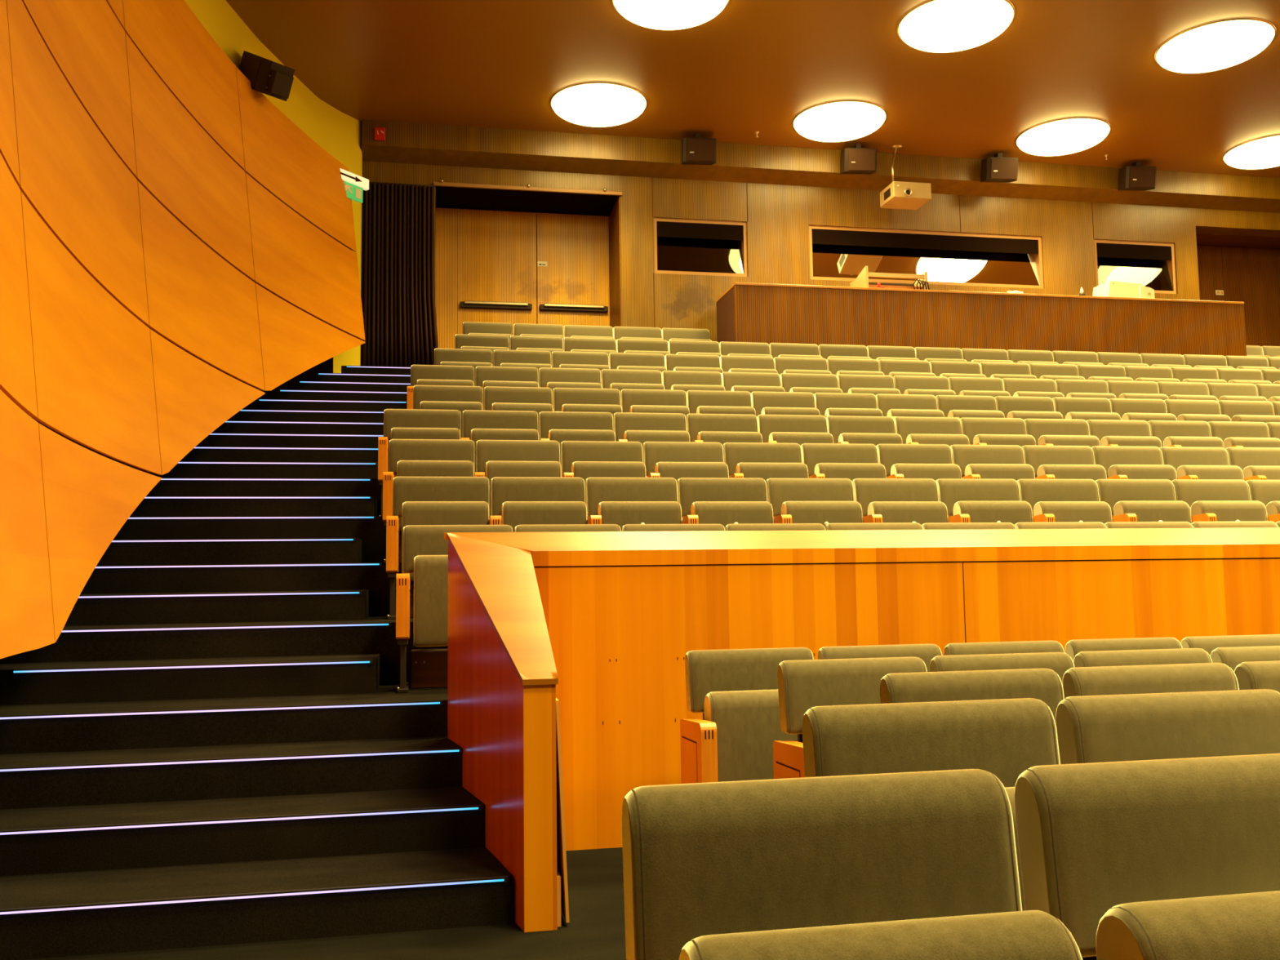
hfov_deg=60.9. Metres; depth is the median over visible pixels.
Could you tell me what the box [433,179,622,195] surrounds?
track
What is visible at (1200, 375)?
seat
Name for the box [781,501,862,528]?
seat cushion
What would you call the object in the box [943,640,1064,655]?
seat
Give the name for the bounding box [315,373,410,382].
stair step
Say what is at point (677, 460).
seat
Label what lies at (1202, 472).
seat cushion
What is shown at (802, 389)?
seat cushion
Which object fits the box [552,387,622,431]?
seat
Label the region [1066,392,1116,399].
seat cushion
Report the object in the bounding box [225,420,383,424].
step light
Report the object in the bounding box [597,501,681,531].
seat cushion
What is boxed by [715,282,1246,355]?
desk
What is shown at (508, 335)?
seat cushion
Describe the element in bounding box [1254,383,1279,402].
seat
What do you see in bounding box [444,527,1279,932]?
partition wall
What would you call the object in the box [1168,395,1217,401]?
seat cushion
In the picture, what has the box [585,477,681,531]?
seat
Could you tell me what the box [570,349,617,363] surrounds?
seat cushion
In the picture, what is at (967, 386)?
seat
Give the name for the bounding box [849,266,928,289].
shelf
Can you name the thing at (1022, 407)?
seat
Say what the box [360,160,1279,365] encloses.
wall
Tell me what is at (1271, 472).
seat cushion
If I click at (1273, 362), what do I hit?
seat
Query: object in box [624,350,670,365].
seat cushion
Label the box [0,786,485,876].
stair step
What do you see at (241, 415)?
stair step
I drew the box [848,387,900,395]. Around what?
seat cushion
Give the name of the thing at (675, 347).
seat
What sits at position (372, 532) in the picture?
floor
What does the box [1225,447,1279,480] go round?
seat
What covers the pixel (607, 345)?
seat
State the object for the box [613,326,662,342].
seat
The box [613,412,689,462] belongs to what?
seat
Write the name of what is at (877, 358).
seat cushion
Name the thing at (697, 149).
grille
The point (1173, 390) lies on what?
seat
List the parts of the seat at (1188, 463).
armrest, backrest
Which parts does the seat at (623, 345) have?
backrest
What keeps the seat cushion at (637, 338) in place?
on the seat at (619, 332)
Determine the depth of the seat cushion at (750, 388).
10.21 m
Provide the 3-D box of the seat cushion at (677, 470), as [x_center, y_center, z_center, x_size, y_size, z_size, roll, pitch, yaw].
[0.361,0.104,7.502,0.497,0.459,0.147,0,-5,-11]
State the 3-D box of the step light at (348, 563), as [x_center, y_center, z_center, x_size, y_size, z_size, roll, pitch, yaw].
[-2.518,0.506,6.393,1.945,0.020,0.014,0,-5,-11]
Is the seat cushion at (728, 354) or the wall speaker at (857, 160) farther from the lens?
the wall speaker at (857, 160)
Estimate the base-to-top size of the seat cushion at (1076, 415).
0.459 m
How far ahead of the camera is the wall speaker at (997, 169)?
13.89 m
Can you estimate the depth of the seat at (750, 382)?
10.33 m
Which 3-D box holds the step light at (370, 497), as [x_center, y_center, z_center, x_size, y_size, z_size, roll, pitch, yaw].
[-2.789,0.123,7.632,1.765,0.020,0.014,0,-5,-11]
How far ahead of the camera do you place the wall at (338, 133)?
11.83 m
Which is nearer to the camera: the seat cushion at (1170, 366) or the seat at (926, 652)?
the seat at (926, 652)
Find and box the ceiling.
[226,0,1279,177]
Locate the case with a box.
[1092,280,1155,298]
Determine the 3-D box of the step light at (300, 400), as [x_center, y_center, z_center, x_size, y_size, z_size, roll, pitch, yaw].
[-2.981,-0.768,10.606,1.395,0.020,0.014,0,-5,-11]
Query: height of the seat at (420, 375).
0.833 m
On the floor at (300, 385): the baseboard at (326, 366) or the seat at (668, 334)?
the seat at (668, 334)
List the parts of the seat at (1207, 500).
armrest, backrest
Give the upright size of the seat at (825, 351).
0.834 m
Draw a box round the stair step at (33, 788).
[0,736,462,809]
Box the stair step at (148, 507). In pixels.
[129,496,377,516]
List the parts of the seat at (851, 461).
armrest, backrest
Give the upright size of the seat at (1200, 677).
0.930 m
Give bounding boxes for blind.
[657,221,742,240]
[811,229,1038,254]
[1096,243,1171,260]
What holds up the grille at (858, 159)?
attached to the wall speaker at (857, 160)
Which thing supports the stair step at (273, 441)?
on the floor at (196, 454)
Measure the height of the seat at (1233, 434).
0.833 m
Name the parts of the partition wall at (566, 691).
panel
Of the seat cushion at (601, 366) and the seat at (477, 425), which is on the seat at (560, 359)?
the seat cushion at (601, 366)
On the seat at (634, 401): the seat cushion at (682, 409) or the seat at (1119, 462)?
the seat cushion at (682, 409)
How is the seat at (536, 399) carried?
on the floor at (163, 487)
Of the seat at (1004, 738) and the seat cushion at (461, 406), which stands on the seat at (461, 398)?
the seat cushion at (461, 406)
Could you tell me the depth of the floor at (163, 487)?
8.07 m
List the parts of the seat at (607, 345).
backrest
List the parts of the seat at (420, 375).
armrest, backrest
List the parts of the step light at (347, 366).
nosing rail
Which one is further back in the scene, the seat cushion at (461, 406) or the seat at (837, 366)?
the seat at (837, 366)
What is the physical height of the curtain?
2.244 m
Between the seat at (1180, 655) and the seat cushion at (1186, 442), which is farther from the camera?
the seat cushion at (1186, 442)
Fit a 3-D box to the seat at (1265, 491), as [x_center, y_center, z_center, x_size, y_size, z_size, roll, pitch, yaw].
[4.548,0.402,7.464,0.643,0.833,0.441,0,-5,-11]
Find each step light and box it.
[0,700,442,719]
[0,747,462,771]
[0,804,481,835]
[0,875,507,914]
[13,659,372,672]
[61,622,391,632]
[78,591,361,598]
[95,562,381,568]
[111,537,355,542]
[128,515,375,519]
[144,496,372,498]
[160,477,371,480]
[177,461,377,465]
[194,446,377,449]
[209,432,383,436]
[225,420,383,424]
[240,408,383,413]
[259,399,407,403]
[280,389,407,393]
[299,380,410,384]
[318,373,410,376]
[346,365,410,368]
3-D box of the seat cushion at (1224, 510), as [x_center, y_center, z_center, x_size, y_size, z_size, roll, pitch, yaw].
[3.989,0.370,7.347,0.497,0.459,0.147,0,-4,-11]
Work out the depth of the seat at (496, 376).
9.89 m
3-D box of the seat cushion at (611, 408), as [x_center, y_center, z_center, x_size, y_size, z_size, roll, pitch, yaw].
[-0.399,-0.405,9.086,0.497,0.459,0.147,0,-6,-11]
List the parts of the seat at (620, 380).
backrest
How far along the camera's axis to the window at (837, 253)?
14.29 m
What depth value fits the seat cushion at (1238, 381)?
12.18 m
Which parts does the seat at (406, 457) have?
armrest, backrest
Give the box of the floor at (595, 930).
[26,847,626,959]
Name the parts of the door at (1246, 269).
frame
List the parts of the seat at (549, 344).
backrest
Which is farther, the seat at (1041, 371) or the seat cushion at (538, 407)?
the seat at (1041, 371)
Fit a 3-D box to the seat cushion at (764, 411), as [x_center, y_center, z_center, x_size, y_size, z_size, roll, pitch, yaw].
[1.310,-0.401,9.414,0.497,0.459,0.147,0,-5,-11]
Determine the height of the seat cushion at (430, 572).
0.459 m
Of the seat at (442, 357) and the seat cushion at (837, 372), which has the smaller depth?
the seat at (442, 357)
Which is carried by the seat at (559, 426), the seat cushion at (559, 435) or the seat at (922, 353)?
the seat cushion at (559, 435)
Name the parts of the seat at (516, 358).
backrest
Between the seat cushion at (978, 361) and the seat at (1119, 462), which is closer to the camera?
the seat at (1119, 462)
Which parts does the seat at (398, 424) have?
armrest, backrest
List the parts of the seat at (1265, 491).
backrest, armrest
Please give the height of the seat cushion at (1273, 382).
0.459 m
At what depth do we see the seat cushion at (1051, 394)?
10.76 m
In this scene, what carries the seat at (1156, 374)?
on the floor at (227, 427)
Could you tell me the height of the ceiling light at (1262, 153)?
0.133 m
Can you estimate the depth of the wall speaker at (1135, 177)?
14.26 m
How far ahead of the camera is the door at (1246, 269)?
15.98 m
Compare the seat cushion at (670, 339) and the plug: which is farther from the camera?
the plug
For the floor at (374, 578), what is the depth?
6.43 m
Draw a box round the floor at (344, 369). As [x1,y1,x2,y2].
[341,365,410,374]
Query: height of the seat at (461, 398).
0.833 m
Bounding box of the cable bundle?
[912,278,929,289]
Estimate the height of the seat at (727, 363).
0.833 m
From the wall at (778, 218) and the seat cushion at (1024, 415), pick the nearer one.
the seat cushion at (1024, 415)
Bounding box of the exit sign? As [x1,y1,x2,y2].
[339,168,368,203]
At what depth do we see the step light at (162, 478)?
8.04 m
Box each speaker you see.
[239,50,294,101]
[681,133,716,164]
[840,143,876,174]
[980,152,1017,182]
[1117,161,1155,191]
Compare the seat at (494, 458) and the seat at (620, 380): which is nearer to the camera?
the seat at (494, 458)
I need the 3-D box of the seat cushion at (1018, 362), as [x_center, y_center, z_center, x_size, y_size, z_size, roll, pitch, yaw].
[4.635,-1.153,12.641,0.497,0.459,0.147,0,-6,-11]
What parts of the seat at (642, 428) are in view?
armrest, backrest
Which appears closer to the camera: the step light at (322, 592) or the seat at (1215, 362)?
the step light at (322, 592)
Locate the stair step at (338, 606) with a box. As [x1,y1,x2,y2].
[64,589,368,626]
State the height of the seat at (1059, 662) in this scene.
0.912 m
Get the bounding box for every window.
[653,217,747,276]
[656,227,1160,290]
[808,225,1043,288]
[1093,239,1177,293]
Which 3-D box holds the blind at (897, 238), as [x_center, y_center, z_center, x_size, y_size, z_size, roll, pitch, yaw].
[3.768,-3.122,14.265,3.176,0.193,0.010,0,-5,-11]
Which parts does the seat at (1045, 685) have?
backrest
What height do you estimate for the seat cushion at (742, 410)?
0.459 m
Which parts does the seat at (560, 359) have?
backrest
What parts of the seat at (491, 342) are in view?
backrest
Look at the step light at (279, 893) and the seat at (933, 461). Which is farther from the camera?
the seat at (933, 461)
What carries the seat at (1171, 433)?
on the floor at (372, 532)
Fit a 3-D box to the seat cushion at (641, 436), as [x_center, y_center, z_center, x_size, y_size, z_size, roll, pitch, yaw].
[0.132,-0.151,8.328,0.497,0.459,0.147,0,-4,-11]
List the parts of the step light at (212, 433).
nosing rail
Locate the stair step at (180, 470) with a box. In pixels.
[151,462,377,478]
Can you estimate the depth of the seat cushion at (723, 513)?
6.66 m
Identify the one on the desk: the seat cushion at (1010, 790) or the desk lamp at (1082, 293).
the desk lamp at (1082, 293)
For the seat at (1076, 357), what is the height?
0.834 m
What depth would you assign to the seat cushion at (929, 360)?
12.40 m
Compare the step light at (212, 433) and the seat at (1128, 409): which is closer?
the step light at (212, 433)
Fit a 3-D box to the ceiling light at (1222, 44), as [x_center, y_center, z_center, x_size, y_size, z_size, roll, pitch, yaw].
[5.884,-4.388,11.144,1.108,0.133,1.108,0,-5,-11]
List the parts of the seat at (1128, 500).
armrest, backrest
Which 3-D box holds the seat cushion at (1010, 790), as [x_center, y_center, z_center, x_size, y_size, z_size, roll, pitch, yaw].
[0.667,0.842,2.123,0.497,0.459,0.147,0,-5,-11]
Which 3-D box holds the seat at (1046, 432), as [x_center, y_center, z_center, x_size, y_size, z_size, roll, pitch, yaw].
[3.513,-0.110,8.986,0.589,0.833,0.441,0,-5,-11]
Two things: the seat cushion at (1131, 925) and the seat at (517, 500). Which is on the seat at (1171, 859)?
the seat cushion at (1131, 925)
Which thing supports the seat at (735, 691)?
on the floor at (595, 930)
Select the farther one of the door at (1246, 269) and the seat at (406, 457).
the door at (1246, 269)
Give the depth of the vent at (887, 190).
13.55 m
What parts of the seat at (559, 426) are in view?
armrest, backrest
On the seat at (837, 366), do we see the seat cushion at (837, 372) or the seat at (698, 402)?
the seat cushion at (837, 372)
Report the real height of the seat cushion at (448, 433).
0.459 m
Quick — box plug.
[875,283,884,288]
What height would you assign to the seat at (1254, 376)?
0.832 m
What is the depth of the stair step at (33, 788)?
4.50 m
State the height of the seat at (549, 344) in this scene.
0.833 m
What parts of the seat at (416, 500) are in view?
armrest, backrest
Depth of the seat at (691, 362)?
11.10 m
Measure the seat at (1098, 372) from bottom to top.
0.833 m
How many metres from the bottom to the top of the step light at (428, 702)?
0.020 m
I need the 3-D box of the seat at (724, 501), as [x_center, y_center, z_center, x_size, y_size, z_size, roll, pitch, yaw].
[0.535,0.390,6.692,0.588,0.833,0.441,0,-5,-11]
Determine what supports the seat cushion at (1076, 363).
on the seat at (1076, 357)
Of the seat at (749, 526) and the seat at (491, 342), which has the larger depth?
the seat at (491, 342)
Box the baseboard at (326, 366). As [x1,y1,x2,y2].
[212,357,333,432]
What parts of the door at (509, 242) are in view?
bar rail, bar rail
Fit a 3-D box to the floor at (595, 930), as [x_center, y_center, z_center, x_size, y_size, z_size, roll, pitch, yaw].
[5.371,1.313,1.176,16.200,0.100,9.500,0,-5,-11]
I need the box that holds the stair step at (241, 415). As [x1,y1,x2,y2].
[235,410,383,422]
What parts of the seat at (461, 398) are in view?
backrest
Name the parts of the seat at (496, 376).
backrest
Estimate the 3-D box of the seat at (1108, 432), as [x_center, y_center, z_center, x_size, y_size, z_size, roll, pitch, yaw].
[4.082,-0.108,9.095,0.588,0.833,0.441,0,-5,-11]
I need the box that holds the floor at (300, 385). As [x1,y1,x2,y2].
[296,381,410,391]
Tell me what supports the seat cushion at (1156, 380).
on the seat at (1156, 374)
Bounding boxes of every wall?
[184,0,362,373]
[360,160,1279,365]
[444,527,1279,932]
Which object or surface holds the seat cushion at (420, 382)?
on the seat at (420, 375)
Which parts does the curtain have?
rod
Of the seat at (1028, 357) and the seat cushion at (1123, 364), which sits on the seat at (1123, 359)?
the seat cushion at (1123, 364)
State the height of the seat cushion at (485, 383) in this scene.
0.459 m
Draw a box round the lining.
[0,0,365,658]
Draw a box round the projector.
[880,144,931,209]
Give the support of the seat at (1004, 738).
on the floor at (595, 930)
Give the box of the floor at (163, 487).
[146,478,381,515]
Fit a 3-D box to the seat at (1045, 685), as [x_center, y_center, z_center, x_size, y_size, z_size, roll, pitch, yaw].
[0.979,1.006,2.983,0.579,0.931,0.441,0,-5,-11]
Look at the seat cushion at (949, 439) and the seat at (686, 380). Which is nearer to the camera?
the seat cushion at (949, 439)
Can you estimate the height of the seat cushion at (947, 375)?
0.459 m
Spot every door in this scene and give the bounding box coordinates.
[435,186,621,348]
[1195,233,1279,346]
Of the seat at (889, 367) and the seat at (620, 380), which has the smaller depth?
the seat at (620, 380)
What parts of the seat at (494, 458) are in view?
armrest, backrest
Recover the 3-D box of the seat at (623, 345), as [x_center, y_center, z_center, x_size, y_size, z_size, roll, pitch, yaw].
[0.043,-1.139,11.759,0.589,0.833,0.441,0,-5,-11]
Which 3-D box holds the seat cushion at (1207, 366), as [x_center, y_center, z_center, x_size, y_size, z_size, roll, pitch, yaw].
[6.914,-1.147,13.077,0.497,0.459,0.147,0,-5,-11]
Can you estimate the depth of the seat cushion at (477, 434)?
8.07 m
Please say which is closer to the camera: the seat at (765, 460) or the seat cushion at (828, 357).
the seat at (765, 460)
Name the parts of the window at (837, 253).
pane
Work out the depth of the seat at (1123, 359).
12.96 m
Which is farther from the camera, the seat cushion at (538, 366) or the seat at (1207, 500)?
the seat cushion at (538, 366)
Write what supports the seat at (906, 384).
on the floor at (196, 454)
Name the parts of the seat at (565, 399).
backrest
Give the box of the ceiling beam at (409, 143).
[361,120,1279,213]
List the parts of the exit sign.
green panel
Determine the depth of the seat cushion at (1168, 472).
8.12 m
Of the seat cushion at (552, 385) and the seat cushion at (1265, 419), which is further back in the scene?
the seat cushion at (1265, 419)
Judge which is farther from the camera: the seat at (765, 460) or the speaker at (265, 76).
the speaker at (265, 76)
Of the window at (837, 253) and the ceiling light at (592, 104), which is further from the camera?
the window at (837, 253)
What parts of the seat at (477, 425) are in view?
armrest, backrest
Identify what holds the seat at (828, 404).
on the floor at (163, 487)
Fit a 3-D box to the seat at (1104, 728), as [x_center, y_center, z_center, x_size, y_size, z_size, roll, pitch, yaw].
[1.196,0.931,2.224,0.579,0.948,0.441,0,-5,-11]
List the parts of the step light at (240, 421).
nosing rail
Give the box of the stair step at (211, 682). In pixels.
[0,653,380,705]
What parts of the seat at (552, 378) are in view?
backrest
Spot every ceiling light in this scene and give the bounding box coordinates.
[550,81,647,127]
[611,0,729,30]
[791,100,887,142]
[897,0,1015,53]
[1015,116,1111,155]
[1154,17,1276,73]
[1222,133,1279,168]
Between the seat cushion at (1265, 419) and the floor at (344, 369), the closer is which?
the seat cushion at (1265, 419)
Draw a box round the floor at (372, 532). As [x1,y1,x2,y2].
[113,515,401,562]
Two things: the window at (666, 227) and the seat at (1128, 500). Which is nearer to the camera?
the seat at (1128, 500)
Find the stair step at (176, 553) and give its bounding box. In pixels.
[96,537,362,565]
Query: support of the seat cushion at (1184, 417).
on the seat at (1206, 411)
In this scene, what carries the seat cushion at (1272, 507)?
on the seat at (1265, 491)
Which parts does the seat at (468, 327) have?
backrest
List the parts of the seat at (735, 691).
armrest, backrest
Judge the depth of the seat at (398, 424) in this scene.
8.06 m
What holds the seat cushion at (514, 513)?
on the seat at (517, 500)
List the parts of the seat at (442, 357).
backrest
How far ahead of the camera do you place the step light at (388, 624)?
5.60 m
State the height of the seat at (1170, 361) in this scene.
0.833 m
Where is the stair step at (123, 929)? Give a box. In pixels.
[0,847,512,959]
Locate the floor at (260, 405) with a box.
[255,399,407,411]
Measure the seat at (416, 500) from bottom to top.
0.834 m
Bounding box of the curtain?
[362,182,438,367]
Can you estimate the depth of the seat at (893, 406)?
9.72 m
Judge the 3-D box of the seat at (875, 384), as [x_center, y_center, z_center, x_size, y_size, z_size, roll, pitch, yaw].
[2.217,-0.623,10.457,0.589,0.833,0.441,0,-5,-11]
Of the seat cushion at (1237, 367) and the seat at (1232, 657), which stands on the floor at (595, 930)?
the seat at (1232, 657)
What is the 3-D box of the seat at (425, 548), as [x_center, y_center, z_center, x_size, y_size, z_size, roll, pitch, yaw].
[-0.936,0.640,5.549,0.589,0.833,0.441,0,-5,-11]
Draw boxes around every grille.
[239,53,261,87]
[686,138,715,160]
[848,149,875,170]
[990,158,1017,179]
[1129,167,1155,187]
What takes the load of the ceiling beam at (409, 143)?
attached to the wall at (778, 218)
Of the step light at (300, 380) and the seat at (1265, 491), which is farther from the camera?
the step light at (300, 380)
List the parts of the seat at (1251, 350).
backrest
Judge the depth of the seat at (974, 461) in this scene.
8.02 m
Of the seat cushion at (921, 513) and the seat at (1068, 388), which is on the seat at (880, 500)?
the seat cushion at (921, 513)
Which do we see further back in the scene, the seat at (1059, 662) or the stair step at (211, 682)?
the stair step at (211, 682)
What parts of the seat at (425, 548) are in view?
armrest, backrest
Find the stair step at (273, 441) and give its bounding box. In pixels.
[195,434,378,448]
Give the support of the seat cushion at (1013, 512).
on the seat at (966, 500)
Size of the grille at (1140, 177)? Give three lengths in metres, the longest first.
0.340 x 0.255 x 0.012 m
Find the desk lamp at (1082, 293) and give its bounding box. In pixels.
[1078,287,1085,295]
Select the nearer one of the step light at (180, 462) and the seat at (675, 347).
the step light at (180, 462)
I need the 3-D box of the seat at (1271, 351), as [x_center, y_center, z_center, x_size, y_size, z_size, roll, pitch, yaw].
[8.533,-1.367,14.253,0.643,0.833,0.441,0,-5,-11]
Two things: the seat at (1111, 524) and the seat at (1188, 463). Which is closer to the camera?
the seat at (1111, 524)
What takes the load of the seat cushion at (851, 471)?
on the seat at (851, 461)
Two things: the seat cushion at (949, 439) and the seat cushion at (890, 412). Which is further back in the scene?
the seat cushion at (890, 412)
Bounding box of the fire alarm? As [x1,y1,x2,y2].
[374,127,385,141]
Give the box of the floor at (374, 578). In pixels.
[80,562,413,617]
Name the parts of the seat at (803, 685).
armrest, backrest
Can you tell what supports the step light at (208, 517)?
attached to the floor at (372, 532)
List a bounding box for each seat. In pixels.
[377,408,461,515]
[382,439,474,562]
[386,476,488,619]
[395,524,512,693]
[407,364,474,408]
[413,385,482,437]
[434,348,492,386]
[454,333,508,366]
[460,409,538,476]
[462,321,512,350]
[474,440,560,524]
[475,366,538,410]
[484,386,552,439]
[488,476,586,532]
[493,349,551,387]
[510,335,564,365]
[513,323,564,351]
[514,524,621,532]
[538,367,602,411]
[538,411,615,475]
[551,351,609,384]
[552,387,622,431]
[560,440,645,518]
[563,337,617,363]
[564,324,613,338]
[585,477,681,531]
[600,368,664,395]
[608,352,666,374]
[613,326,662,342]
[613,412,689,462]
[616,338,670,365]
[620,389,689,417]
[622,524,724,531]
[622,768,1082,959]
[642,441,728,482]
[661,328,711,347]
[662,370,724,394]
[664,354,723,374]
[667,340,721,358]
[676,477,773,528]
[680,647,813,783]
[685,413,762,445]
[686,390,755,415]
[719,341,772,356]
[720,355,777,373]
[721,371,784,394]
[722,442,808,481]
[724,523,825,530]
[751,391,819,417]
[756,414,833,446]
[765,478,862,528]
[768,342,822,358]
[773,356,831,374]
[773,656,926,778]
[779,373,842,394]
[800,443,886,517]
[802,697,1060,911]
[813,392,882,417]
[817,344,871,359]
[817,644,942,671]
[825,522,923,530]
[826,358,884,376]
[826,415,902,446]
[836,374,900,395]
[852,478,947,524]
[866,345,919,360]
[875,394,944,419]
[875,444,961,480]
[878,359,935,377]
[880,668,1064,761]
[893,375,955,396]
[893,416,968,446]
[914,346,966,362]
[921,522,1016,529]
[929,360,986,377]
[929,652,1074,684]
[935,395,1004,419]
[935,478,1032,524]
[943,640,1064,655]
[947,377,1010,397]
[950,444,1035,481]
[960,348,1013,364]
[960,417,1035,447]
[979,361,1036,378]
[994,395,1062,419]
[1001,377,1064,398]
[1006,349,1058,364]
[1013,753,1279,959]
[1014,521,1106,528]
[1017,479,1111,524]
[1022,444,1106,480]
[1023,418,1100,447]
[1028,363,1084,380]
[1051,351,1103,365]
[1052,397,1120,421]
[1054,378,1116,399]
[1055,688,1279,764]
[1062,662,1239,698]
[1065,636,1182,662]
[1073,648,1212,667]
[1076,364,1133,381]
[1086,419,1161,448]
[1091,445,1176,480]
[1095,479,1191,523]
[1096,351,1148,367]
[1104,521,1193,528]
[1106,380,1168,400]
[1108,398,1177,422]
[1124,365,1180,382]
[1139,353,1191,368]
[1147,420,1223,448]
[1156,381,1217,401]
[1160,446,1244,479]
[1164,399,1231,422]
[1170,366,1226,383]
[1171,479,1267,523]
[1180,634,1279,655]
[1182,354,1233,368]
[1191,520,1278,528]
[1206,382,1267,400]
[1207,421,1279,448]
[1209,645,1279,671]
[1216,368,1271,384]
[1217,400,1279,423]
[1224,355,1276,369]
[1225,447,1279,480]
[1234,660,1279,692]
[1245,345,1269,357]
[1245,480,1279,523]
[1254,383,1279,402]
[1260,368,1279,384]
[1261,346,1279,356]
[1266,356,1279,369]
[1266,422,1279,439]
[1271,401,1279,415]
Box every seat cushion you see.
[391,427,459,477]
[396,460,473,530]
[401,501,488,580]
[413,555,448,646]
[417,379,473,386]
[420,400,482,437]
[440,361,492,386]
[461,346,508,366]
[468,333,512,350]
[471,428,538,476]
[482,380,538,410]
[485,461,560,524]
[491,402,552,439]
[500,363,551,387]
[502,501,586,532]
[516,347,564,365]
[520,333,564,351]
[546,382,602,411]
[548,429,615,475]
[559,364,609,384]
[561,404,622,431]
[570,335,613,338]
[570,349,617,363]
[571,461,645,518]
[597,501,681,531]
[609,382,664,395]
[617,365,666,374]
[620,337,662,339]
[623,430,689,462]
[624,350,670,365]
[629,404,689,417]
[654,462,728,482]
[669,337,711,341]
[671,384,724,394]
[673,366,723,374]
[676,351,721,358]
[679,910,1082,959]
[690,501,773,528]
[696,405,755,415]
[697,431,762,445]
[703,688,797,782]
[727,353,772,356]
[728,368,777,373]
[731,385,784,394]
[735,462,808,481]
[760,407,819,415]
[768,431,833,446]
[777,354,822,358]
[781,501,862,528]
[782,369,831,373]
[789,386,842,394]
[813,462,886,517]
[824,408,882,416]
[826,355,871,359]
[835,370,884,376]
[838,432,902,446]
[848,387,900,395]
[867,501,947,524]
[875,356,919,360]
[886,408,944,417]
[888,372,935,377]
[890,463,961,480]
[903,389,955,396]
[906,433,968,446]
[924,358,966,362]
[939,373,986,377]
[947,409,1004,418]
[952,501,1032,524]
[959,390,1010,397]
[964,463,1035,481]
[971,359,1013,364]
[973,434,1035,447]
[990,373,1036,378]
[1004,786,1025,911]
[1007,410,1062,419]
[1013,391,1064,398]
[1017,360,1058,364]
[1033,501,1111,524]
[1036,464,1106,480]
[1038,435,1100,447]
[1039,375,1084,380]
[1062,361,1103,365]
[1065,412,1120,421]
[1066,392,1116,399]
[1088,376,1133,381]
[1095,890,1279,959]
[1100,435,1161,448]
[1107,362,1148,367]
[1107,464,1176,480]
[1113,501,1191,523]
[1118,393,1168,400]
[1121,413,1177,422]
[1135,377,1180,382]
[1151,364,1191,368]
[1163,436,1223,448]
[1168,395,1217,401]
[1176,465,1244,479]
[1177,413,1231,422]
[1182,378,1226,383]
[1190,500,1267,521]
[1194,365,1233,368]
[1218,395,1267,400]
[1223,437,1279,448]
[1227,379,1271,384]
[1231,414,1279,423]
[1236,366,1276,369]
[1242,465,1279,479]
[1246,355,1269,357]
[1266,501,1279,515]
[1268,396,1279,402]
[1272,381,1279,384]
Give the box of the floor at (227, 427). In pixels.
[215,422,383,434]
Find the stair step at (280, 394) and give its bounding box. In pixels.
[276,389,407,401]
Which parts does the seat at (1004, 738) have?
backrest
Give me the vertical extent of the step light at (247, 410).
0.020 m
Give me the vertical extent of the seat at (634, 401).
0.833 m
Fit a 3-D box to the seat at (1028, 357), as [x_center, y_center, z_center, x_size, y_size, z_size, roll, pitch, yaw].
[4.600,-1.125,12.636,0.589,0.833,0.441,0,-5,-11]
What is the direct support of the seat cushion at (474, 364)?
on the seat at (442, 357)
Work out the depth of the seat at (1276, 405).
10.47 m
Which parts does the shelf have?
plate, plate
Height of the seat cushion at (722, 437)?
0.459 m
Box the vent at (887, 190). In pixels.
[884,187,890,200]
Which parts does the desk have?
panel, cable coil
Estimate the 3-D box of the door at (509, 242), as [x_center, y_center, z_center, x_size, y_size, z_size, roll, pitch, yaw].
[-1.420,-2.378,13.624,2.346,2.350,0.870,0,-5,-11]
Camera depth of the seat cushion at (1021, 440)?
8.84 m
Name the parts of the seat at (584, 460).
armrest, backrest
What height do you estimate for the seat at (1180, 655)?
0.911 m
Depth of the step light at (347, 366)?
12.34 m
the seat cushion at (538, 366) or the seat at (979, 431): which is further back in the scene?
the seat cushion at (538, 366)
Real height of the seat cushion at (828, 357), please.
0.459 m
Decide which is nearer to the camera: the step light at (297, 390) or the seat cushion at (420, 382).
the seat cushion at (420, 382)
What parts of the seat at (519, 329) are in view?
backrest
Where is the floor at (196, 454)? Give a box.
[180,448,377,462]
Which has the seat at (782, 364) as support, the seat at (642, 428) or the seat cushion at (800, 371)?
the seat cushion at (800, 371)
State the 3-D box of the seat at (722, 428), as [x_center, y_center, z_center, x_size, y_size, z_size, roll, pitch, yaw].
[0.665,-0.118,8.438,0.589,0.833,0.441,0,-5,-11]
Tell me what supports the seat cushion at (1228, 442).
on the seat at (1233, 434)
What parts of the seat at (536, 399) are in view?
backrest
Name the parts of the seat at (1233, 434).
backrest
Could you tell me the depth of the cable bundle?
13.10 m

